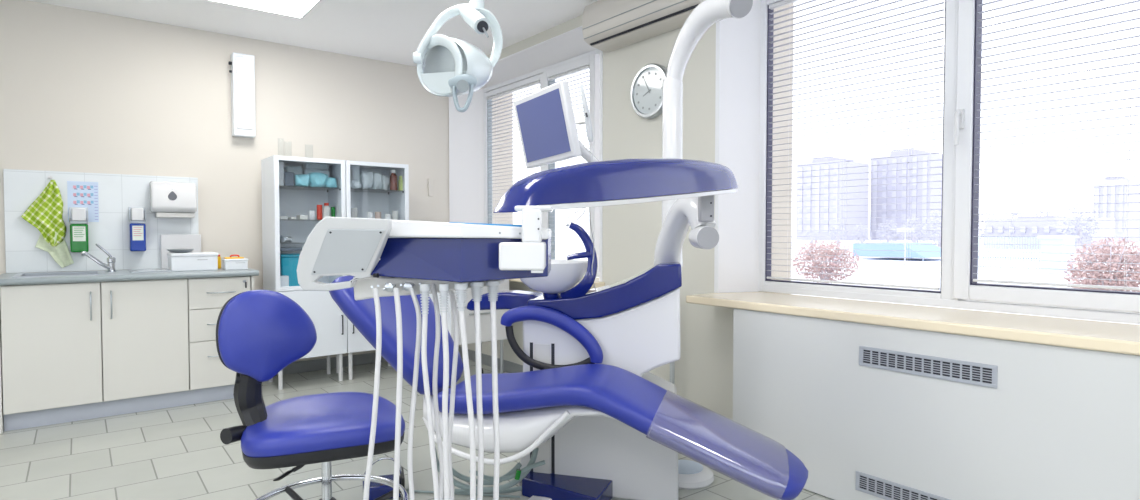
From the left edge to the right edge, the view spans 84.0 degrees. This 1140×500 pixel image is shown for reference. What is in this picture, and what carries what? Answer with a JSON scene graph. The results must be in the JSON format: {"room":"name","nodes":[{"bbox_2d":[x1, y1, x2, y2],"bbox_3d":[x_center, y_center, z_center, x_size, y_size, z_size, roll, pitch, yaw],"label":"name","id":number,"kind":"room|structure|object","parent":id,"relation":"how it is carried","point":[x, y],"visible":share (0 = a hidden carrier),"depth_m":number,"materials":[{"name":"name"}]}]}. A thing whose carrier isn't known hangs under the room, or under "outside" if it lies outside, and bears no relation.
{"room":"dental clinic","nodes":[
{"label":"dental clinic","id":0,"kind":"room"},
{"bbox_2d":[0,0,448,361],"bbox_3d":[-3.091,-0.296,4.420,5.950,2.580,0.215,-1,2,-38],"label":"wall","id":1,"kind":"structure","parent":0,"point":[84,91],"depth_m":4.59,"materials":[{"name":"white paint"}]},
{"bbox_2d":[3,169,198,272],"bbox_3d":[-3.108,-0.189,4.265,1.050,0.649,0.012,-1,2,-38],"label":"tile backsplash","id":2,"kind":"structure","parent":1,"relation":"attached to","point":[116,192],"depth_m":4.23,"materials":[{"name":"tile"}]},
{"bbox_2d":[69,207,88,251],"bbox_3d":[-3.191,-0.132,4.115,0.098,0.294,0.123,-1,2,-38],"label":"soap dispenser","id":3,"kind":"object","parent":2,"relation":"attached to","point":[78,216],"visible":0.98,"depth_m":4.11,"materials":[{"name":"green plastic"}]},
{"bbox_2d":[70,224,88,251],"bbox_3d":[-3.206,-0.078,4.135,0.094,0.185,0.073,-1,2,-38],"label":"bottle","id":4,"kind":"object","parent":3,"relation":"on","point":[79,242],"depth_m":4.10,"materials":[{"name":"green"}]},
{"bbox_2d":[67,181,98,221],"bbox_3d":[-3.209,-0.318,4.173,0.163,0.265,0.002,-1,2,-38],"label":"poster","id":5,"kind":"object","parent":2,"relation":"attached to","point":[79,194],"visible":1,"depth_m":4.18,"materials":[{"name":"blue paper"}]},
{"bbox_2d":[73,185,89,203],"bbox_3d":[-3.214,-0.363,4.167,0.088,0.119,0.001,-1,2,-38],"label":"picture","id":6,"kind":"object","parent":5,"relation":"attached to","point":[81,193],"depth_m":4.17,"materials":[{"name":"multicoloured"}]},
{"bbox_2d":[76,185,93,203],"bbox_3d":[-3.200,-0.367,4.178,0.088,0.119,0.001,-1,2,-38],"label":"picture","id":7,"kind":"object","parent":5,"relation":"attached to","point":[84,193],"depth_m":4.18,"materials":[{"name":"multicoloured"}]},
{"bbox_2d":[128,207,145,250],"bbox_3d":[-2.942,-0.142,4.309,0.094,0.301,0.123,-1,2,-38],"label":"soap dispenser","id":8,"kind":"object","parent":2,"relation":"attached to","point":[137,215],"visible":1,"depth_m":4.30,"materials":[{"name":"blue plastic"}]},
{"bbox_2d":[129,223,145,250],"bbox_3d":[-2.956,-0.087,4.329,0.090,0.190,0.073,-1,2,-38],"label":"bottle","id":9,"kind":"object","parent":8,"relation":"on","point":[137,231],"depth_m":4.30,"materials":[{"name":"blue"}]},
{"bbox_2d":[149,181,196,217],"bbox_3d":[-2.773,-0.353,4.428,0.271,0.253,0.132,-1,2,-38],"label":"paper towel dispenser","id":10,"kind":"object","parent":2,"relation":"attached to","point":[167,199],"visible":1,"depth_m":4.39,"materials":[{"name":"white plastic"}]},
{"bbox_2d":[155,212,194,217],"bbox_3d":[-2.773,-0.244,4.446,0.229,0.034,0.090,-1,2,-38],"label":"paper towel","id":11,"kind":"object","parent":10,"relation":"attached to","point":[157,214],"depth_m":4.41,"materials":[{"name":"white paper"}]},
{"bbox_2d":[228,52,255,137],"bbox_3d":[-2.438,-1.147,4.703,0.167,0.605,0.098,-1,2,-38],"label":"lamp","id":12,"kind":"object","parent":1,"relation":"attached to","point":[242,71],"visible":1,"depth_m":4.67,"materials":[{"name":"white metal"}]},
{"bbox_2d":[275,352,385,375],"bbox_3d":[-3.199,0.955,4.228,5.300,0.090,0.012,-1,2,-38],"label":"baseboard","id":13,"kind":"structure","parent":1,"relation":"attached to","point":[367,358],"depth_m":5.14,"materials":[{"name":"grey"}]},
{"bbox_2d":[428,179,432,196],"bbox_3d":[-1.254,-0.562,5.696,0.045,0.160,0.012,-1,2,-38],"label":"wall plate","id":14,"kind":"object","parent":1,"relation":"attached to","point":[430,181],"visible":1,"depth_m":5.69,"materials":[{"name":"white paint"}]},
{"bbox_2d":[509,276,604,288],"bbox_3d":[-0.412,0.203,4.980,0.410,0.040,2.158,-1,2,-38],"label":"window sill","id":15,"kind":"structure","parent":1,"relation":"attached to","point":[597,282],"depth_m":4.10,"materials":[{"name":"beige"}]},
{"bbox_2d":[28,0,597,66],"bbox_3d":[-0.703,-1.548,1.310,5.950,0.100,8.000,-1,2,-38],"label":"ceiling","id":16,"kind":"structure","parent":0,"point":[392,31],"depth_m":4.33,"materials":[{"name":"white paint"}]},
{"bbox_2d":[209,0,320,18],"bbox_3d":[-1.881,-1.567,3.878,0.620,0.008,0.620,-1,2,-38],"label":"recessed light","id":17,"kind":"object","parent":16,"relation":"in","point":[292,8],"visible":1,"depth_m":4.07,"materials":[{"name":"white plastic"}]},
{"bbox_2d":[0,357,833,499],"bbox_3d":[-0.703,1.131,1.386,5.950,0.100,8.000,-1,2,-38],"label":"floor","id":18,"kind":"structure","parent":0,"point":[179,452],"depth_m":3.08,"materials":[{"name":"tile"}]},
{"bbox_2d":[0,309,3,433],"bbox_3d":[-3.337,0.603,3.726,0.022,0.822,0.590,-1,2,-38],"label":"end panel","id":19,"kind":"object","parent":18,"relation":"on","point":[1,387],"visible":0.21,"depth_m":3.51,"materials":[{"name":"white laminate"}]},
{"bbox_2d":[0,282,102,414],"bbox_3d":[-3.140,0.550,3.858,0.447,0.722,0.622,-1,2,-38],"label":"base cabinet","id":20,"kind":"object","parent":18,"relation":"on","point":[51,341],"visible":0.98,"depth_m":3.63,"materials":[{"name":"white laminate"}]},
{"bbox_2d":[0,267,258,285],"bbox_3d":[-2.811,0.160,4.099,1.331,0.037,0.626,-1,2,-38],"label":"countertop","id":21,"kind":"structure","parent":20,"relation":"on","point":[119,275],"depth_m":3.84,"materials":[{"name":"laminate"}]},
{"bbox_2d":[12,271,105,284],"bbox_3d":[-3.110,0.227,3.873,0.430,0.166,0.420,-1,2,-38],"label":"sink","id":22,"kind":"object","parent":21,"relation":"in","point":[42,274],"visible":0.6,"depth_m":3.94,"materials":[{"name":"silver metal"}]},
{"bbox_2d":[81,243,115,271],"bbox_3d":[-2.978,0.051,4.000,0.052,0.186,0.214,0,2,17],"label":"faucet","id":23,"kind":"object","parent":21,"relation":"on","point":[111,260],"visible":1,"depth_m":4.04,"materials":[{"name":"silver metal"}]},
{"bbox_2d":[128,268,170,272],"bbox_3d":[-2.728,0.133,4.218,0.340,0.008,0.280,-1,2,-38],"label":"tray","id":24,"kind":"object","parent":21,"relation":"on","point":[161,269],"visible":0.72,"depth_m":4.11,"materials":[{"name":"silver metal"}]},
{"bbox_2d":[161,234,200,267],"bbox_3d":[-2.765,0.009,4.502,0.245,0.240,0.024,-1,2,-38],"label":"board","id":25,"kind":"object","parent":21,"relation":"on","point":[180,241],"visible":0.54,"depth_m":4.48,"materials":[{"name":"white plastic"}]},
{"bbox_2d":[167,252,217,271],"bbox_3d":[-2.555,0.077,4.287,0.276,0.118,0.220,-1,2,-38],"label":"storage box","id":26,"kind":"object","parent":21,"relation":"on","point":[189,261],"visible":0.94,"depth_m":4.20,"materials":[{"name":"white"}]},
{"bbox_2d":[166,249,193,252],"bbox_3d":[-2.611,0.006,4.242,0.164,0.024,0.164,-1,2,-38],"label":"dish","id":27,"kind":"object","parent":26,"relation":"on","point":[169,250],"visible":1,"depth_m":4.19,"materials":[{"name":"grey"}]},
{"bbox_2d":[221,258,247,269],"bbox_3d":[-2.312,0.096,4.369,0.147,0.075,0.130,-1,2,-38],"label":"storage box","id":28,"kind":"object","parent":21,"relation":"on","point":[227,264],"visible":0.99,"depth_m":4.32,"materials":[{"name":"white"}]},
{"bbox_2d":[4,384,234,430],"bbox_3d":[-2.684,0.959,3.949,1.265,0.099,0.015,-1,2,-38],"label":"trim","id":29,"kind":"structure","parent":18,"relation":"on","point":[30,419],"depth_m":3.86,"materials":[{"name":"grey"}]},
{"bbox_2d":[100,278,188,401],"bbox_3d":[-2.786,0.542,4.133,0.446,0.722,0.622,-1,2,-38],"label":"base cabinet","id":30,"kind":"object","parent":18,"relation":"on","point":[144,323],"visible":0.98,"depth_m":3.91,"materials":[{"name":"white laminate"}]},
{"bbox_2d":[187,276,253,389],"bbox_3d":[-2.456,0.584,4.390,0.386,0.822,0.622,-1,2,-38],"label":"base cabinet","id":31,"kind":"object","parent":18,"relation":"on","point":[207,297],"visible":0.56,"depth_m":4.12,"materials":[{"name":"white laminate"}]},
{"bbox_2d":[261,155,346,389],"bbox_3d":[-1.975,0.158,4.718,0.493,1.655,0.415,-1,2,-38],"label":"tall cabinet","id":32,"kind":"object","parent":18,"relation":"on","point":[330,323],"visible":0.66,"depth_m":4.66,"materials":[{"name":"white metal"}]},
{"bbox_2d":[279,162,283,184],"bbox_3d":[-2.098,-0.546,4.574,0.037,0.170,0.100,-1,2,-38],"label":"carton","id":33,"kind":"object","parent":32,"relation":"on","point":[281,164],"visible":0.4,"depth_m":4.53,"materials":[{"name":"white"}]},
{"bbox_2d":[280,276,288,286],"bbox_3d":[-2.046,0.233,4.516,0.066,0.098,0.050,-1,2,-38],"label":"carton","id":34,"kind":"object","parent":32,"relation":"in","point":[284,280],"visible":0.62,"depth_m":4.50,"materials":[{"name":"white"}]},
{"bbox_2d":[280,236,291,242],"bbox_3d":[-2.077,-0.078,4.606,0.081,0.053,0.152,-1,2,-38],"label":"dish","id":35,"kind":"object","parent":32,"relation":"on","point":[283,239],"visible":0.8,"depth_m":4.55,"materials":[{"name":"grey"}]},
{"bbox_2d":[284,172,293,185],"bbox_3d":[-2.051,-0.512,4.599,0.064,0.101,0.120,-1,2,-38],"label":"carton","id":36,"kind":"object","parent":32,"relation":"on","point":[288,176],"visible":0.66,"depth_m":4.55,"materials":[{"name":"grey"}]},
{"bbox_2d":[280,253,299,285],"bbox_3d":[-2.067,0.153,4.669,0.178,0.248,0.216,-1,2,-38],"label":"bin","id":37,"kind":"object","parent":32,"relation":"in","point":[288,261],"visible":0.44,"depth_m":4.58,"materials":[{"name":"teal plastic"}]},
{"bbox_2d":[280,247,301,250],"bbox_3d":[-2.071,-0.009,4.623,0.162,0.023,0.200,-1,2,-38],"label":"tray","id":38,"kind":"object","parent":32,"relation":"on","point":[281,248],"visible":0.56,"depth_m":4.55,"materials":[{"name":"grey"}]},
{"bbox_2d":[284,166,302,174],"bbox_3d":[-2.080,-0.546,4.753,0.113,0.160,0.120,-1,2,-38],"label":"package","id":39,"kind":"object","parent":32,"relation":"on","point":[296,169],"visible":0.4,"depth_m":4.71},
{"bbox_2d":[280,219,320,220],"bbox_3d":[-1.995,-0.222,4.733,0.461,0.006,0.330,-1,2,-38],"label":"shelf","id":40,"kind":"object","parent":32,"relation":"attached to","point":[280,219],"depth_m":4.62,"materials":[{"name":"clear glass"}]},
{"bbox_2d":[294,174,309,185],"bbox_3d":[-1.976,-0.511,4.647,0.104,0.095,0.160,-1,2,-38],"label":"bag","id":41,"kind":"object","parent":32,"relation":"on","point":[299,179],"visible":0.79,"depth_m":4.60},
{"bbox_2d":[279,185,337,190],"bbox_3d":[-1.995,-0.462,4.726,0.461,0.006,0.330,-1,2,-38],"label":"shelf","id":42,"kind":"object","parent":32,"relation":"attached to","point":[281,187],"depth_m":4.72,"materials":[{"name":"clear glass"}]},
{"bbox_2d":[303,169,329,186],"bbox_3d":[-1.954,-0.540,4.851,0.183,0.143,0.140,-1,2,-38],"label":"package","id":43,"kind":"object","parent":32,"relation":"on","point":[305,171],"visible":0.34,"depth_m":4.79},
{"bbox_2d":[302,163,328,169],"bbox_3d":[-1.951,-0.637,4.850,0.169,0.049,0.120,-1,2,-38],"label":"package","id":44,"kind":"object","parent":43,"relation":"on","point":[306,165],"visible":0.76,"depth_m":4.80},
{"bbox_2d":[307,172,327,186],"bbox_3d":[-1.886,-0.521,4.716,0.136,0.111,0.150,-1,2,-38],"label":"bag","id":45,"kind":"object","parent":32,"relation":"on","point":[316,179],"visible":0.82,"depth_m":4.66,"materials":[{"name":"plastic"}]},
{"bbox_2d":[317,205,321,219],"bbox_3d":[-1.876,-0.281,4.742,0.040,0.112,0.040,-1,2,-38],"label":"jar","id":46,"kind":"object","parent":32,"relation":"on","point":[319,207],"visible":0.98,"depth_m":4.72,"materials":[{"name":"red plastic"}]},
{"bbox_2d":[323,203,329,217],"bbox_3d":[-1.835,-0.290,4.773,0.051,0.128,0.051,-1,2,-38],"label":"jar","id":47,"kind":"object","parent":32,"relation":"on","point":[326,209],"visible":0.92,"depth_m":4.75,"materials":[{"name":"white plastic"}]},
{"bbox_2d":[324,177,336,187],"bbox_3d":[-1.814,-0.507,4.775,0.080,0.080,0.155,-1,2,-38],"label":"bag","id":48,"kind":"object","parent":32,"relation":"on","point":[331,182],"visible":0.65,"depth_m":4.72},
{"bbox_2d":[216,290,408,499],"bbox_3d":[-0.677,0.588,1.766,0.576,0.963,0.556,-1,2,-38],"label":"stool","id":49,"kind":"object","parent":18,"relation":"on","point":[259,333],"visible":0.99,"depth_m":1.69,"materials":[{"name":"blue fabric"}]},
{"bbox_2d":[336,160,408,379],"bbox_3d":[-1.582,0.150,5.023,0.493,1.655,0.415,-1,2,-38],"label":"tall cabinet","id":50,"kind":"object","parent":18,"relation":"on","point":[387,201],"visible":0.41,"depth_m":5.06,"materials":[{"name":"white metal"}]},
{"bbox_2d":[350,165,360,188],"bbox_3d":[-1.688,-0.566,4.956,0.062,0.189,0.120,-1,2,-38],"label":"package","id":51,"kind":"object","parent":50,"relation":"on","point":[355,170],"visible":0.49,"depth_m":4.91},
{"bbox_2d":[350,180,360,188],"bbox_3d":[-1.665,-0.505,4.882,0.077,0.070,0.156,-1,2,-38],"label":"clear bag","id":52,"kind":"object","parent":50,"relation":"on","point":[356,184],"visible":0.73,"depth_m":4.83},
{"bbox_2d":[360,171,372,188],"bbox_3d":[-1.615,-0.547,4.979,0.095,0.148,0.155,-1,2,-38],"label":"clear bag","id":53,"kind":"object","parent":50,"relation":"on","point":[366,178],"visible":0.75,"depth_m":4.92,"materials":[{"name":"plastic"}]},
{"bbox_2d":[370,171,381,188],"bbox_3d":[-1.550,-0.553,5.026,0.080,0.157,0.158,-1,2,-38],"label":"clear bag","id":54,"kind":"object","parent":50,"relation":"on","point":[377,176],"visible":0.69,"depth_m":4.97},
{"bbox_2d":[350,188,402,192],"bbox_3d":[-1.602,-0.470,5.031,0.461,0.006,0.330,-1,2,-38],"label":"shelf","id":55,"kind":"object","parent":50,"relation":"attached to","point":[352,190],"depth_m":5.07,"materials":[{"name":"clear glass"}]},
{"bbox_2d":[379,175,389,189],"bbox_3d":[-1.499,-0.540,5.066,0.065,0.130,0.153,-1,2,-38],"label":"clear bag","id":56,"kind":"object","parent":50,"relation":"on","point":[385,179],"visible":0.67,"depth_m":5.01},
{"bbox_2d":[390,170,397,189],"bbox_3d":[-1.401,-0.554,5.027,0.059,0.161,0.059,-1,2,-38],"label":"bottle","id":57,"kind":"object","parent":50,"relation":"on","point":[393,177],"visible":1,"depth_m":5.00,"materials":[{"name":"brown"}]},
{"bbox_2d":[362,457,404,499],"bbox_3d":[-0.798,0.963,2.701,0.173,0.159,0.140,-1,2,-17],"label":"foot pedal","id":58,"kind":"object","parent":18,"relation":"on","point":[376,490],"visible":0.55,"depth_m":2.66,"materials":[{"name":"blue"}]},
{"bbox_2d":[406,489,519,497],"bbox_3d":[-0.472,1.038,2.697,0.529,0.010,0.013,0,2,8],"label":"cable","id":59,"kind":"object","parent":18,"relation":"on","point":[419,491],"visible":0.56,"depth_m":2.69,"materials":[{"name":"grey plastic"}]},
{"bbox_2d":[428,279,508,373],"bbox_3d":[-0.752,0.568,4.670,0.480,0.840,0.430,-1,2,-38],"label":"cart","id":60,"kind":"object","parent":18,"relation":"on","point":[485,318],"visible":0.09,"depth_m":4.52,"materials":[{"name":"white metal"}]},
{"bbox_2d":[435,447,545,493],"bbox_3d":[-0.338,0.930,2.609,0.481,0.225,0.196,0,2,0],"label":"tubes","id":61,"kind":"object","parent":18,"relation":"on","point":[518,474],"visible":0.65,"depth_m":2.61,"materials":[{"name":"plastic"}]},
{"bbox_2d":[297,159,737,499],"bbox_3d":[-0.073,0.367,2.136,0.854,1.363,1.774,1,2,35],"label":"console","id":62,"kind":"object","parent":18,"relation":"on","point":[433,258],"visible":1,"depth_m":1.47,"materials":[{"name":"white"}]},
{"bbox_2d":[449,222,521,226],"bbox_3d":[-0.189,-0.060,1.540,0.165,0.013,0.250,0,2,0],"label":"mat","id":63,"kind":"object","parent":62,"relation":"on","point":[449,222],"visible":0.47,"depth_m":1.44,"materials":[{"name":"blue"}]},
{"bbox_2d":[467,0,752,499],"bbox_3d":[0.107,0.003,2.722,1.296,2.079,0.548,0,2,16],"label":"dental unit","id":64,"kind":"object","parent":18,"relation":"on","point":[634,321],"visible":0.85,"depth_m":2.65,"materials":[{"name":"white plastic"}]},
{"bbox_2d":[413,0,502,111],"bbox_3d":[0.094,-0.876,2.224,1.298,0.907,0.250,-1,2,-29],"label":"lamp","id":65,"kind":"object","parent":64,"relation":"attached to","point":[446,66],"visible":1,"depth_m":1.95,"materials":[{"name":"white"}]},
{"bbox_2d":[477,21,487,32],"bbox_3d":[-0.263,-0.672,1.905,0.034,0.033,0.019,-1,2,-18],"label":"socket","id":66,"kind":"object","parent":65,"relation":"attached to","point":[482,26],"depth_m":1.90,"materials":[{"name":"grey"}]},
{"bbox_2d":[520,259,587,293],"bbox_3d":[-0.082,0.117,2.742,0.330,0.139,0.330,0,2,16],"label":"bowl","id":67,"kind":"object","parent":64,"relation":"on","point":[562,278],"depth_m":2.63,"materials":[{"name":"white"}]},
{"bbox_2d":[513,80,598,168],"bbox_3d":[0.143,-0.465,2.685,0.696,0.354,0.361,-1,2,-38],"label":"monitor","id":68,"kind":"object","parent":64,"relation":"attached to","point":[545,117],"visible":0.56,"depth_m":2.46,"materials":[{"name":"white plastic"}]},
{"bbox_2d":[576,85,593,161],"bbox_3d":[0.054,-0.494,2.591,0.056,0.350,0.107,-1,2,-38],"label":"camera","id":69,"kind":"object","parent":68,"relation":"attached to","point":[587,122],"visible":0.91,"depth_m":2.55,"materials":[{"name":"grey"}]},
{"bbox_2d":[329,275,807,499],"bbox_3d":[-0.076,0.398,2.470,1.886,0.828,0.569,0,2,13],"label":"dental chair","id":70,"kind":"object","parent":64,"relation":"attached to","point":[533,406],"visible":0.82,"depth_m":2.29,"materials":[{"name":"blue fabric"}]},
{"bbox_2d":[567,207,595,291],"bbox_3d":[0.044,0.006,2.434,0.092,0.356,0.456,0,2,5],"label":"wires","id":71,"kind":"object","parent":64,"relation":"attached to","point":[589,207],"visible":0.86,"depth_m":2.36,"materials":[{"name":"white plastic"}]},
{"bbox_2d":[670,362,674,383],"bbox_3d":[0.581,0.640,3.599,0.028,0.755,0.028,-1,2,-38],"label":"pipe","id":72,"kind":"object","parent":18,"relation":"on","point":[672,365],"visible":0.2,"depth_m":3.59,"materials":[{"name":"grey"}]},
{"bbox_2d":[678,460,713,488],"bbox_3d":[0.519,1.011,2.882,0.270,0.054,0.270,-1,2,-38],"label":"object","id":73,"kind":"object","parent":18,"relation":"on","point":[691,474],"visible":0.59,"depth_m":2.80,"materials":[{"name":"white plastic"}]},
{"bbox_2d":[733,308,1139,499],"bbox_3d":[1.546,0.678,2.238,0.235,0.750,2.205,-1,2,-38],"label":"radiator cover","id":74,"kind":"object","parent":18,"relation":"on","point":[870,412],"visible":0.99,"depth_m":2.32,"materials":[{"name":"white"}]},
{"bbox_2d":[855,471,949,499],"bbox_3d":[1.307,0.937,2.367,0.006,0.077,0.491,-1,2,-38],"label":"vent grille","id":75,"kind":"object","parent":74,"relation":"attached to","point":[873,485],"depth_m":2.45,"materials":[{"name":"grey"}]},
{"bbox_2d":[859,346,997,388],"bbox_3d":[1.309,0.428,2.349,0.006,0.078,0.483,-1,2,-38],"label":"vent grille","id":76,"kind":"object","parent":74,"relation":"attached to","point":[968,372],"depth_m":2.32,"materials":[{"name":"grey"}]},
{"bbox_2d":[492,3,793,293],"bbox_3d":[1.517,-0.069,3.141,0.250,4.200,7.900,-1,2,-38],"label":"wall","id":77,"kind":"structure","parent":0,"point":[779,227],"depth_m":3.60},
{"bbox_2d":[686,292,1139,355],"bbox_3d":[1.545,0.276,2.409,0.475,0.040,2.495,-1,2,-38],"label":"window sill","id":78,"kind":"structure","parent":77,"relation":"attached to","point":[1122,338],"depth_m":2.37,"materials":[{"name":"beige"}]},
{"bbox_2d":[449,0,961,419],"bbox_3d":[1.363,-0.252,2.880,0.306,2.580,7.685,-1,2,-38],"label":"wall","id":79,"kind":"structure","parent":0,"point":[630,232],"depth_m":3.54,"materials":[{"name":"white paint"}]},
{"bbox_2d":[458,346,522,372],"bbox_3d":[-0.078,0.947,4.521,0.012,0.090,3.350,-1,2,-38],"label":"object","id":80,"kind":"structure","parent":79,"relation":"attached to","point":[510,367],"depth_m":5.17,"materials":[{"name":"grey"}]},
{"bbox_2d":[487,81,539,220],"bbox_3d":[-0.490,-0.633,5.412,0.029,1.462,0.825,-1,2,-38],"label":"blind","id":81,"kind":"object","parent":79,"relation":"attached to","point":[536,82],"visible":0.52,"depth_m":5.49,"materials":[{"name":"white plastic"}]},
{"bbox_2d":[483,49,599,276],"bbox_3d":[-0.229,-0.634,5.100,0.084,1.623,1.760,-1,2,-38],"label":"window","id":82,"kind":"structure","parent":79,"relation":"attached to","point":[592,58],"depth_m":4.98,"materials":[{"name":"white plastic"}]},
{"bbox_2d":[548,65,588,256],"bbox_3d":[-0.011,-0.618,4.772,0.029,1.435,0.495,-1,2,-38],"label":"blind","id":83,"kind":"object","parent":79,"relation":"attached to","point":[560,76],"visible":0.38,"depth_m":4.73,"materials":[{"name":"white plastic"}]},
{"bbox_2d":[582,0,704,51],"bbox_3d":[0.436,-1.390,3.625,0.215,0.277,0.910,-1,2,-38],"label":"air conditioner","id":84,"kind":"object","parent":79,"relation":"attached to","point":[607,25],"visible":0.81,"depth_m":3.65,"materials":[{"name":"white plastic"}]},
{"bbox_2d":[630,63,666,118],"bbox_3d":[0.475,-0.934,3.728,0.043,0.316,0.316,-1,2,-38],"label":"wall clock","id":85,"kind":"object","parent":79,"relation":"attached to","point":[646,89],"visible":0.84,"depth_m":3.72,"materials":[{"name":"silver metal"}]},
{"bbox_2d":[766,0,944,289],"bbox_3d":[1.335,-0.566,3.064,0.029,1.462,0.865,-1,2,-38],"label":"blind","id":86,"kind":"object","parent":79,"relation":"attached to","point":[784,2],"visible":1,"depth_m":3.04,"materials":[{"name":"white plastic"}]},
{"bbox_2d":[758,0,1139,323],"bbox_3d":[1.700,-0.562,2.575,0.137,1.623,2.205,-1,2,-38],"label":"window","id":87,"kind":"structure","parent":79,"relation":"attached to","point":[1088,304],"depth_m":2.65,"materials":[{"name":"white plastic"}]},
{"bbox_2d":[973,0,1139,290],"bbox_3d":[1.968,-0.553,2.225,0.029,1.390,0.962,-1,2,-38],"label":"blind","id":88,"kind":"object","parent":87,"relation":"attached to","point":[1133,1],"visible":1,"depth_m":2.39,"materials":[{"name":"white plastic"}]},
{"bbox_3d":[-3.333,-0.466,4.057,0.024,0.024,0.026,-1,2,-38],"label":"wall hook","id":89,"kind":"object","parent":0,"visible":0},
{"bbox_2d":[21,180,73,267],"bbox_3d":[-3.341,-0.166,4.049,0.256,0.570,0.036,-1,2,-38],"label":"kitchen towel","id":90,"kind":"object","parent":89,"relation":"hanging from","point":[45,213],"visible":1,"depth_m":4.06,"materials":[{"name":"fabric"}]},
{"label":"outside","id":91,"kind":"structure","parent":0,"visible":0},
{"bbox_2d":[555,233,1139,324],"bbox_3d":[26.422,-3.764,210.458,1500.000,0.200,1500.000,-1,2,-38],"label":"ground","id":92,"kind":"structure","parent":91,"point":[577,246],"depth_m":37.82,"materials":[{"name":"snow"}]},
{"bbox_2d":[804,228,819,249],"bbox_3d":[29.233,-1.373,76.457,1.849,2.669,1.838,-1,2,-38],"label":"frosted tree","id":93,"kind":"object","parent":92,"relation":"on","point":[815,231],"visible":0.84,"depth_m":76.21,"materials":[{"name":"grey plant"}]},
{"bbox_2d":[791,240,859,282],"bbox_3d":[9.502,0.529,23.653,2.414,1.861,2.413,1,2,26],"label":"bush","id":94,"kind":"object","parent":92,"relation":"on","point":[817,262],"visible":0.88,"depth_m":23.34,"materials":[{"name":"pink plant"}]},
{"bbox_2d":[796,157,868,240],"bbox_3d":[69.015,-13.238,166.555,14.250,21.237,12.205,-1,2,-38],"label":"tower block","id":95,"kind":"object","parent":92,"relation":"on","point":[804,221],"visible":0.81,"depth_m":161.92,"materials":[{"name":"grey concrete"}]},
{"bbox_2d":[829,223,847,246],"bbox_3d":[33.503,-1.825,79.151,2.361,3.414,2.348,-1,2,-38],"label":"frosted tree","id":96,"kind":"object","parent":92,"relation":"on","point":[832,227],"visible":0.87,"depth_m":78.99,"materials":[{"name":"grey plant"}]},
{"bbox_2d":[851,223,871,242],"bbox_3d":[30.642,-1.301,66.460,2.069,3.088,2.123,-1,2,-38],"label":"frosted tree","id":97,"kind":"object","parent":92,"relation":"on","point":[867,234],"visible":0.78,"depth_m":66.29,"materials":[{"name":"grey plant"}]},
{"bbox_2d":[876,220,899,241],"bbox_3d":[34.793,-1.576,69.285,2.484,3.475,2.284,-1,2,-38],"label":"frosted tree","id":98,"kind":"object","parent":92,"relation":"on","point":[886,221],"visible":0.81,"depth_m":69.17,"materials":[{"name":"grey plant"}]},
{"bbox_2d":[853,242,940,260],"bbox_3d":[25.838,0.096,49.077,5.000,1.257,5.415,-1,2,-38],"label":"canopy","id":99,"kind":"object","parent":92,"relation":"on","point":[861,249],"visible":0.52,"depth_m":47.61,"materials":[{"name":"blue fabric"}]},
{"bbox_2d":[897,228,913,266],"bbox_3d":[20.556,-0.166,38.831,0.100,2.365,1.000,-1,2,-38],"label":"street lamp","id":100,"kind":"object","parent":92,"relation":"on","point":[897,228],"visible":0.96,"depth_m":38.82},
{"bbox_2d":[870,149,942,239],"bbox_3d":[92.452,-14.521,170.583,16.250,23.573,15.303,-1,2,-38],"label":"tower block","id":101,"kind":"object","parent":92,"relation":"on","point":[916,210],"visible":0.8,"depth_m":164.55,"materials":[{"name":"grey concrete"}]},
{"bbox_2d":[900,218,928,242],"bbox_3d":[32.309,-1.347,59.500,2.441,3.572,2.473,0,2,-11],"label":"frosted tree","id":102,"kind":"object","parent":92,"relation":"on","point":[914,240],"visible":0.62,"depth_m":59.36,"materials":[{"name":"grey plant"}]},
{"bbox_2d":[921,210,941,247],"bbox_3d":[31.498,-1.445,53.965,2.831,4.080,2.742,0,2,13],"label":"frosted tree","id":103,"kind":"object","parent":92,"relation":"on","point":[934,213],"visible":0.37,"depth_m":54.05,"materials":[{"name":"grey plant"}]},
{"bbox_2d":[978,211,996,244],"bbox_3d":[64.866,-3.450,99.038,3.832,5.522,3.783,-1,2,-38],"label":"frosted tree","id":104,"kind":"object","parent":92,"relation":"on","point":[980,230],"visible":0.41,"depth_m":98.62,"materials":[{"name":"grey plant"}]},
{"bbox_2d":[978,236,1040,271],"bbox_3d":[23.655,0.186,34.770,0.040,1.892,3.610,-1,2,-38],"label":"mesh fence","id":105,"kind":"object","parent":92,"relation":"on","point":[981,257],"visible":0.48,"depth_m":34.45,"materials":[{"name":"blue metal"}]},
{"bbox_2d":[984,216,1114,250],"bbox_3d":[59.241,-2.114,78.360,10.250,4.012,10.633,-1,2,-38],"label":"building","id":106,"kind":"structure","parent":92,"relation":"on","point":[1034,225],"depth_m":75.65,"materials":[{"name":"grey concrete"}]},
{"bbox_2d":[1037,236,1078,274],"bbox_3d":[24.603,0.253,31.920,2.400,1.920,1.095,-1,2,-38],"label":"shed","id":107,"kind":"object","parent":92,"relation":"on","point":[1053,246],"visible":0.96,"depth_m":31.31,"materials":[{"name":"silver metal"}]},
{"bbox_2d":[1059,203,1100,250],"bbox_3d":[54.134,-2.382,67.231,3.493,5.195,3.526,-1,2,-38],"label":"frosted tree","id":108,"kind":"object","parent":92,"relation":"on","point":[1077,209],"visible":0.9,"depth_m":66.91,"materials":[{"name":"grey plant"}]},
{"bbox_2d":[1064,238,1139,291],"bbox_3d":[13.273,0.683,15.548,1.846,2.008,1.845,1,2,25],"label":"bush","id":109,"kind":"object","parent":92,"relation":"on","point":[1119,259],"visible":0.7,"depth_m":15.33,"materials":[{"name":"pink plant"}]},
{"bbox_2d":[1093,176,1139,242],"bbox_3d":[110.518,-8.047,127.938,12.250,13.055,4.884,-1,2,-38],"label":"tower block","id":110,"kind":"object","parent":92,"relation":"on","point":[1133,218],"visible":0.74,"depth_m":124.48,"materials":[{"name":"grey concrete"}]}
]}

